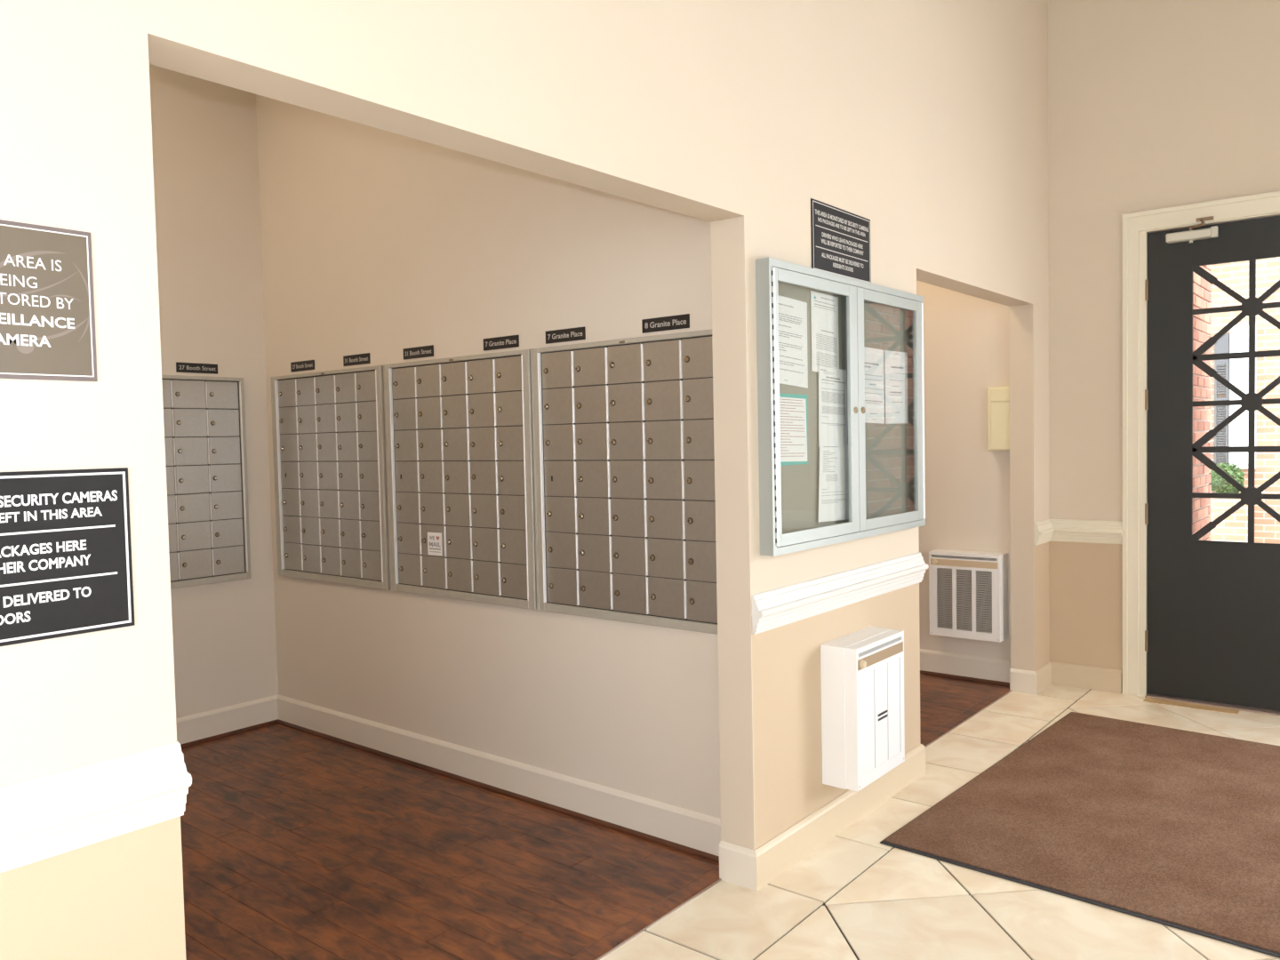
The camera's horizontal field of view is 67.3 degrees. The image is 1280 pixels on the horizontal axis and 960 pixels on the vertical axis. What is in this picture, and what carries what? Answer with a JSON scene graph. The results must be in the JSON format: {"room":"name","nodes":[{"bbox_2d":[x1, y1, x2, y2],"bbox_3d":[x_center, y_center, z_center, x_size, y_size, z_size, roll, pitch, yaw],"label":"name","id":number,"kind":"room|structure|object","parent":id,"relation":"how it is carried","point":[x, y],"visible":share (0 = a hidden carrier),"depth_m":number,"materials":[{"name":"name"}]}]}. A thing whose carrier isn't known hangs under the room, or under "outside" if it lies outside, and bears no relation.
{"room":"apartment mail lobby","nodes":[
{"label":"apartment mail lobby","id":0,"kind":"room"},
{"bbox_2d":[149,64,278,718],"bbox_3d":[-2.385,-0.507,4.452,0.120,3.600,3.734,1,3,39],"label":"wall","id":1,"kind":"structure","parent":0,"point":[204,138],"depth_m":4.73,"materials":[{"name":"paint"}]},
{"bbox_2d":[176,362,217,374],"bbox_3d":[-2.141,-0.541,4.653,0.003,0.047,0.203,1,3,39],"label":"plate","id":2,"kind":"object","parent":1,"relation":"attached to","point":[180,367],"visible":1,"depth_m":4.65,"materials":[{"name":"black"}]},
{"bbox_2d":[161,375,251,589],"bbox_3d":[-2.259,0.013,4.505,0.022,1.010,0.880,1,3,39],"label":"mailbox","id":3,"kind":"object","parent":1,"relation":"attached to","point":[204,417],"visible":0.5,"depth_m":4.68,"materials":[{"name":"metal"}]},
{"bbox_2d":[176,694,278,743],"bbox_3d":[-2.517,1.224,4.211,0.015,0.124,2.035,1,3,39],"label":"baseboard","id":4,"kind":"structure","parent":1,"relation":"attached to","point":[219,721],"depth_m":4.77,"materials":[{"name":"beige paint"}]},
{"bbox_2d":[180,719,277,748],"bbox_3d":[-2.511,1.294,4.210,0.024,0.022,2.035,1,3,39],"label":"trim","id":5,"kind":"structure","parent":1,"relation":"attached to","point":[274,722],"depth_m":4.77,"materials":[{"name":"brown wood"}]},
{"bbox_2d":[256,94,720,818],"bbox_3d":[-0.481,-0.550,4.535,2.968,3.600,1.198,1,3,39],"label":"wall","id":6,"kind":"structure","parent":0,"point":[380,243],"depth_m":3.96,"materials":[{"name":"paint"}]},
{"bbox_2d":[290,360,314,372],"bbox_3d":[-1.653,-0.559,4.713,0.205,0.047,0.003,1,3,39],"label":"plate","id":7,"kind":"object","parent":6,"relation":"attached to","point":[309,364],"visible":1,"depth_m":4.71,"materials":[{"name":"black"}]},
{"bbox_2d":[270,365,390,590],"bbox_3d":[-1.501,-0.014,4.612,0.918,1.010,0.022,1,3,39],"label":"mailbox","id":8,"kind":"object","parent":6,"relation":"attached to","point":[329,443],"visible":1,"depth_m":4.59,"materials":[{"name":"metal"}]},
{"bbox_2d":[343,352,370,366],"bbox_3d":[-1.306,-0.554,4.430,0.205,0.047,0.003,1,3,39],"label":"plate","id":9,"kind":"object","parent":6,"relation":"attached to","point":[361,358],"visible":1,"depth_m":4.43,"materials":[{"name":"black"}]},
{"bbox_2d":[402,344,433,359],"bbox_3d":[-0.956,-0.550,4.146,0.205,0.047,0.003,1,3,39],"label":"plate","id":10,"kind":"object","parent":6,"relation":"attached to","point":[426,351],"visible":1,"depth_m":4.14,"materials":[{"name":"black"}]},
{"bbox_2d":[383,349,536,609],"bbox_3d":[-0.770,-0.004,4.016,0.920,1.010,0.022,1,3,39],"label":"mailbox","id":11,"kind":"object","parent":6,"relation":"attached to","point":[460,444],"visible":1,"depth_m":3.99,"materials":[{"name":"metal"}]},
{"bbox_2d":[427,532,442,555],"bbox_3d":[-0.879,0.274,4.123,0.096,0.098,0.001,1,3,39],"label":"sticker","id":12,"kind":"object","parent":11,"relation":"attached to","point":[435,548],"visible":1,"depth_m":4.12,"materials":[{"name":"white paper"}]},
{"bbox_2d":[277,719,719,863],"bbox_3d":[-0.790,1.262,4.104,2.830,0.022,0.024,1,3,39],"label":"trim","id":13,"kind":"structure","parent":6,"relation":"attached to","point":[631,832],"depth_m":3.83,"materials":[{"name":"brown wood"}]},
{"bbox_2d":[277,695,720,855],"bbox_3d":[-0.781,1.192,4.099,2.848,0.124,0.015,1,3,39],"label":"baseboard","id":14,"kind":"structure","parent":6,"relation":"attached to","point":[696,830],"depth_m":3.84,"materials":[{"name":"beige paint"}]},
{"bbox_2d":[483,335,519,351],"bbox_3d":[-0.553,-0.544,3.817,0.203,0.047,0.003,1,3,39],"label":"plate","id":15,"kind":"object","parent":6,"relation":"attached to","point":[513,340],"visible":1,"depth_m":3.81,"materials":[{"name":"black"}]},
{"bbox_2d":[545,326,585,343],"bbox_3d":[-0.280,-0.541,3.595,0.202,0.047,0.003,1,3,39],"label":"plate","id":16,"kind":"object","parent":6,"relation":"attached to","point":[578,333],"visible":1,"depth_m":3.59,"materials":[{"name":"black"}]},
{"bbox_2d":[530,329,717,634],"bbox_3d":[-0.048,0.005,3.429,0.922,1.010,0.022,1,3,39],"label":"mailbox","id":17,"kind":"object","parent":6,"relation":"attached to","point":[623,428],"visible":0.89,"depth_m":3.43,"materials":[{"name":"metal"}]},
{"bbox_2d":[641,313,689,333],"bbox_3d":[0.087,-0.536,3.297,0.203,0.047,0.003,1,3,39],"label":"plate","id":18,"kind":"object","parent":6,"relation":"attached to","point":[680,321],"visible":1,"depth_m":3.29,"materials":[{"name":"black"}]},
{"bbox_2d":[0,0,1049,959],"bbox_3d":[0.013,-0.784,2.686,0.127,4.200,7.448,1,3,39],"label":"wall","id":19,"kind":"structure","parent":0,"point":[925,122],"depth_m":2.12,"materials":[{"name":"beige paint"}]},
{"bbox_2d":[0,219,97,381],"bbox_3d":[-0.930,-0.267,1.431,0.005,0.233,0.220,1,3,39],"label":"wall sign","id":20,"kind":"object","parent":19,"relation":"attached to","point":[47,319],"visible":1,"depth_m":1.46,"materials":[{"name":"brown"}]},
{"bbox_2d":[0,250,89,353],"bbox_3d":[-0.912,-0.269,1.449,0.001,0.158,0.153,1,3,39],"label":"print","id":21,"kind":"object","parent":20,"relation":"attached to","point":[44,295],"depth_m":1.46},
{"bbox_2d":[0,467,135,646],"bbox_3d":[-0.972,0.119,1.386,0.005,0.257,0.457,1,3,39],"label":"wall sign","id":22,"kind":"object","parent":19,"relation":"attached to","point":[66,565],"visible":1,"depth_m":1.48,"materials":[{"name":"black plastic"}]},
{"bbox_2d":[0,741,191,872],"bbox_3d":[-1.505,0.558,0.711,0.038,0.124,2.351,1,3,39],"label":"trim","id":23,"kind":"structure","parent":19,"relation":"attached to","point":[50,815],"depth_m":1.50,"materials":[{"name":"white paint"}]},
{"bbox_2d":[567,864,721,959],"bbox_3d":[-0.331,1.335,2.437,0.068,0.010,2.035,1,3,39],"label":"trim","id":24,"kind":"structure","parent":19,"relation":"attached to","point":[620,936],"depth_m":2.87,"materials":[{"name":"brown wood"}]},
{"bbox_2d":[810,198,871,282],"bbox_3d":[0.728,-0.850,3.459,0.005,0.243,0.446,1,3,39],"label":"wall sign","id":25,"kind":"object","parent":19,"relation":"attached to","point":[840,238],"visible":1,"depth_m":3.44,"materials":[{"name":"black plastic"}]},
{"bbox_2d":[920,685,1012,747],"bbox_3d":[1.581,1.197,4.783,0.068,0.010,1.626,1,3,39],"label":"trim","id":26,"kind":"structure","parent":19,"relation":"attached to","point":[927,740],"depth_m":4.83,"materials":[{"name":"brown wood"}]},
{"bbox_2d":[1009,661,1052,695],"bbox_3d":[2.192,1.098,5.382,0.142,0.124,0.294,1,3,39],"label":"baseboard","id":27,"kind":"structure","parent":19,"relation":"attached to","point":[1029,682],"depth_m":5.28,"materials":[{"name":"beige paint"}]},
{"bbox_2d":[180,673,1279,959],"bbox_3d":[0.519,1.384,2.272,7.175,0.123,7.648,1,3,39],"label":"floor","id":28,"kind":"structure","parent":0,"point":[296,844],"depth_m":3.14,"materials":[{"name":"brown wood"}]},
{"bbox_2d":[880,712,1279,958],"bbox_3d":[2.123,1.232,3.579,1.632,0.008,2.025,1,3,42],"label":"floor mat","id":29,"kind":"object","parent":28,"relation":"on","point":[1177,828],"visible":1,"depth_m":3.46,"materials":[{"name":"brown carpet"}]},
{"bbox_2d":[710,216,920,849],"bbox_3d":[0.703,0.210,3.551,0.127,2.113,1.298,1,3,39],"label":"wall pier","id":30,"kind":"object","parent":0,"point":[770,682],"visible":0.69,"depth_m":3.09,"materials":[{"name":"beige paint"}]},
{"bbox_2d":[718,744,925,891],"bbox_3d":[0.730,1.204,3.587,0.142,0.124,1.329,1,3,39],"label":"baseboard","id":31,"kind":"object","parent":30,"relation":"attached to","point":[740,866],"visible":0.83,"depth_m":3.30,"materials":[{"name":"beige paint"}]},
{"bbox_2d":[755,256,925,556],"bbox_3d":[0.770,-0.253,3.477,0.060,0.932,1.190,1,3,39],"label":"display case","id":32,"kind":"object","parent":30,"relation":"attached to","point":[886,468],"visible":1,"depth_m":3.43,"materials":[{"name":"silver metal"}]},
{"bbox_2d":[778,295,807,388],"bbox_3d":[0.490,-0.453,3.156,0.004,0.296,0.245,1,3,39],"label":"notice sheet","id":33,"kind":"object","parent":32,"relation":"attached to","point":[792,313],"visible":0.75,"depth_m":3.17,"materials":[{"name":"white paper"}]},
{"bbox_2d":[779,393,807,465],"bbox_3d":[0.494,-0.166,3.167,0.006,0.234,0.241,1,3,39],"label":"notice sheet","id":34,"kind":"object","parent":32,"relation":"attached to","point":[793,407],"visible":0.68,"depth_m":3.19,"materials":[{"name":"white paper"}]},
{"bbox_2d":[810,290,839,372],"bbox_3d":[0.647,-0.506,3.350,0.004,0.284,0.196,1,3,39],"label":"notice sheet","id":35,"kind":"object","parent":32,"relation":"attached to","point":[824,308],"visible":1,"depth_m":3.34,"materials":[{"name":"white paper"}]},
{"bbox_2d":[818,365,847,447],"bbox_3d":[0.681,-0.256,3.390,0.004,0.286,0.210,1,3,39],"label":"notice sheet","id":36,"kind":"object","parent":32,"relation":"attached to","point":[832,381],"visible":1,"depth_m":3.38,"materials":[{"name":"white paper"}]},
{"bbox_2d":[818,444,848,522],"bbox_3d":[0.685,0.009,3.393,0.004,0.276,0.232,1,3,39],"label":"notice sheet","id":37,"kind":"object","parent":32,"relation":"attached to","point":[833,479],"visible":0.98,"depth_m":3.39,"materials":[{"name":"white paper"}]},
{"bbox_2d":[864,346,884,423],"bbox_3d":[0.881,-0.356,3.639,0.004,0.286,0.202,1,3,39],"label":"notice sheet","id":38,"kind":"object","parent":32,"relation":"attached to","point":[874,357],"visible":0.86,"depth_m":3.65,"materials":[{"name":"white paper"}]},
{"bbox_2d":[884,350,907,423],"bbox_3d":[1.017,-0.366,3.805,0.004,0.286,0.213,1,3,39],"label":"notice sheet","id":39,"kind":"object","parent":32,"relation":"attached to","point":[895,362],"visible":1,"depth_m":3.80,"materials":[{"name":"white paper"}]},
{"bbox_2d":[752,552,928,634],"bbox_3d":[0.777,0.393,3.513,0.038,0.124,1.300,1,3,39],"label":"chair rail","id":40,"kind":"object","parent":30,"relation":"attached to","point":[772,609],"visible":1,"depth_m":3.38,"materials":[{"name":"white paint"}]},
{"bbox_2d":[820,626,904,791],"bbox_3d":[0.818,0.815,3.480,0.150,0.494,0.390,1,3,39],"label":"wall heater","id":41,"kind":"object","parent":30,"relation":"attached to","point":[862,671],"visible":1,"depth_m":3.36,"materials":[{"name":"white metal"}]},
{"bbox_2d":[858,636,900,656],"bbox_3d":[0.842,0.594,3.448,0.041,0.015,0.356,1,3,39],"label":"grille","id":42,"kind":"object","parent":41,"relation":"attached to","point":[868,646],"depth_m":3.43,"materials":[{"name":"silver metal"}]},
{"bbox_2d":[916,280,1010,660],"bbox_3d":[0.971,-0.656,6.317,2.968,3.600,0.150,1,3,39],"label":"wall","id":43,"kind":"structure","parent":0,"point":[966,353],"depth_m":5.53,"materials":[{"name":"paint"}]},
{"bbox_2d":[920,670,1009,686],"bbox_3d":[0.992,1.133,6.292,2.830,0.022,0.024,1,3,39],"label":"trim","id":44,"kind":"structure","parent":43,"relation":"attached to","point":[936,674],"depth_m":5.56,"materials":[{"name":"brown wood"}]},
{"bbox_2d":[920,648,1010,682],"bbox_3d":[1.001,1.063,6.287,2.848,0.124,0.015,1,3,39],"label":"baseboard","id":45,"kind":"structure","parent":43,"relation":"attached to","point":[970,666],"depth_m":5.56,"materials":[{"name":"beige paint"}]},
{"bbox_2d":[928,549,1007,642],"bbox_3d":[1.864,0.652,5.475,0.407,0.484,0.146,1,3,39],"label":"wall heater","id":46,"kind":"object","parent":43,"relation":"attached to","point":[968,590],"visible":1,"depth_m":5.41,"materials":[{"name":"white metal"}]},
{"bbox_2d":[932,554,996,560],"bbox_3d":[1.837,0.438,5.439,0.373,0.015,0.039,1,3,39],"label":"grille","id":47,"kind":"object","parent":46,"relation":"attached to","point":[935,557],"depth_m":5.42,"materials":[{"name":"silver metal"}]},
{"bbox_2d":[987,386,1009,450],"bbox_3d":[2.007,-0.341,5.350,0.128,0.352,0.067,1,3,39],"label":"utility box","id":48,"kind":"object","parent":43,"relation":"attached to","point":[998,397],"visible":0.91,"depth_m":5.33,"materials":[{"name":"beige plastic"}]},
{"bbox_2d":[1048,0,1279,693],"bbox_3d":[3.899,-0.928,4.190,4.000,4.200,0.200,1,3,39],"label":"wall","id":49,"kind":"structure","parent":0,"point":[1153,104],"depth_m":5.17,"materials":[{"name":"beige paint"}]},
{"bbox_2d":[1034,519,1122,545],"bbox_3d":[2.996,0.297,4.692,1.990,0.124,0.274,1,3,39],"label":"trim","id":50,"kind":"structure","parent":49,"relation":"attached to","point":[1048,530],"depth_m":5.28,"materials":[{"name":"beige paint"}]},
{"bbox_2d":[1050,661,1121,693],"bbox_3d":[3.874,1.112,4.192,4.000,0.124,0.015,1,3,39],"label":"baseboard","id":51,"kind":"structure","parent":49,"relation":"attached to","point":[1063,674],"depth_m":5.32,"materials":[{"name":"beige paint"}]},
{"bbox_2d":[1122,191,1279,716],"bbox_3d":[3.103,-0.121,4.868,1.161,2.572,0.230,1,3,39],"label":"door frame","id":52,"kind":"structure","parent":49,"relation":"attached to","point":[1133,223],"depth_m":5.11,"materials":[{"name":"beige paint"}]},
{"bbox_2d":[1144,215,1279,711],"bbox_3d":[3.039,-0.088,4.804,0.952,2.478,0.126,1,3,39],"label":"door","id":53,"kind":"structure","parent":49,"relation":"in","point":[1212,634],"depth_m":4.96,"materials":[{"name":"black paint"}]},
{"bbox_2d":[1192,259,1279,542],"bbox_3d":[3.058,-0.390,4.808,0.550,1.443,0.026,1,3,39],"label":"grille","id":54,"kind":"object","parent":53,"relation":"attached to","point":[1252,307],"depth_m":4.83,"materials":[{"name":"black metal"}]},
{"label":"outside","id":55,"kind":"structure","parent":0,"visible":0},
{"bbox_3d":[5.661,1.072,9.556,12.000,0.280,10.152,1,3,39],"label":"ground","id":56,"kind":"structure","parent":55,"visible":0},
{"bbox_2d":[1192,264,1212,540],"bbox_3d":[3.323,-0.587,6.127,0.258,3.420,2.022,1,3,39],"label":"brick wall","id":57,"kind":"structure","parent":56,"relation":"on","point":[1203,298],"depth_m":6.54,"materials":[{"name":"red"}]},
{"bbox_2d":[1208,497,1247,542],"bbox_3d":[6.707,0.525,11.094,0.570,0.640,0.500,1,3,39],"label":"wall","id":58,"kind":"structure","parent":56,"relation":"on","point":[1235,527],"depth_m":10.83,"materials":[{"name":"brick"}]},
{"bbox_2d":[1208,462,1245,493],"bbox_3d":[6.716,0.008,11.029,0.388,0.443,0.399,1,3,39],"label":"shrub","id":59,"kind":"object","parent":58,"relation":"on","point":[1227,488],"visible":0.7,"depth_m":10.95,"materials":[{"name":"green plant"}]},
{"bbox_2d":[1208,256,1279,543],"bbox_3d":[7.030,-1.928,11.190,10.000,5.520,0.420,1,3,39],"label":"brick house","id":60,"kind":"structure","parent":56,"relation":"on","point":[1235,276],"depth_m":11.06,"materials":[{"name":"white"}]},
{"bbox_2d":[1214,333,1229,463],"bbox_3d":[6.791,-0.944,11.230,0.142,1.520,0.050,1,3,39],"label":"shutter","id":61,"kind":"object","parent":60,"relation":"hanging from","point":[1221,392],"depth_m":11.22,"materials":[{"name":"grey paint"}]},
{"bbox_2d":[1232,328,1248,463],"bbox_3d":[6.934,-0.955,11.071,0.200,1.550,0.015,1,3,39],"label":"window","id":62,"kind":"structure","parent":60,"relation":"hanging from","point":[1240,337],"depth_m":11.08,"materials":[{"name":"white"}]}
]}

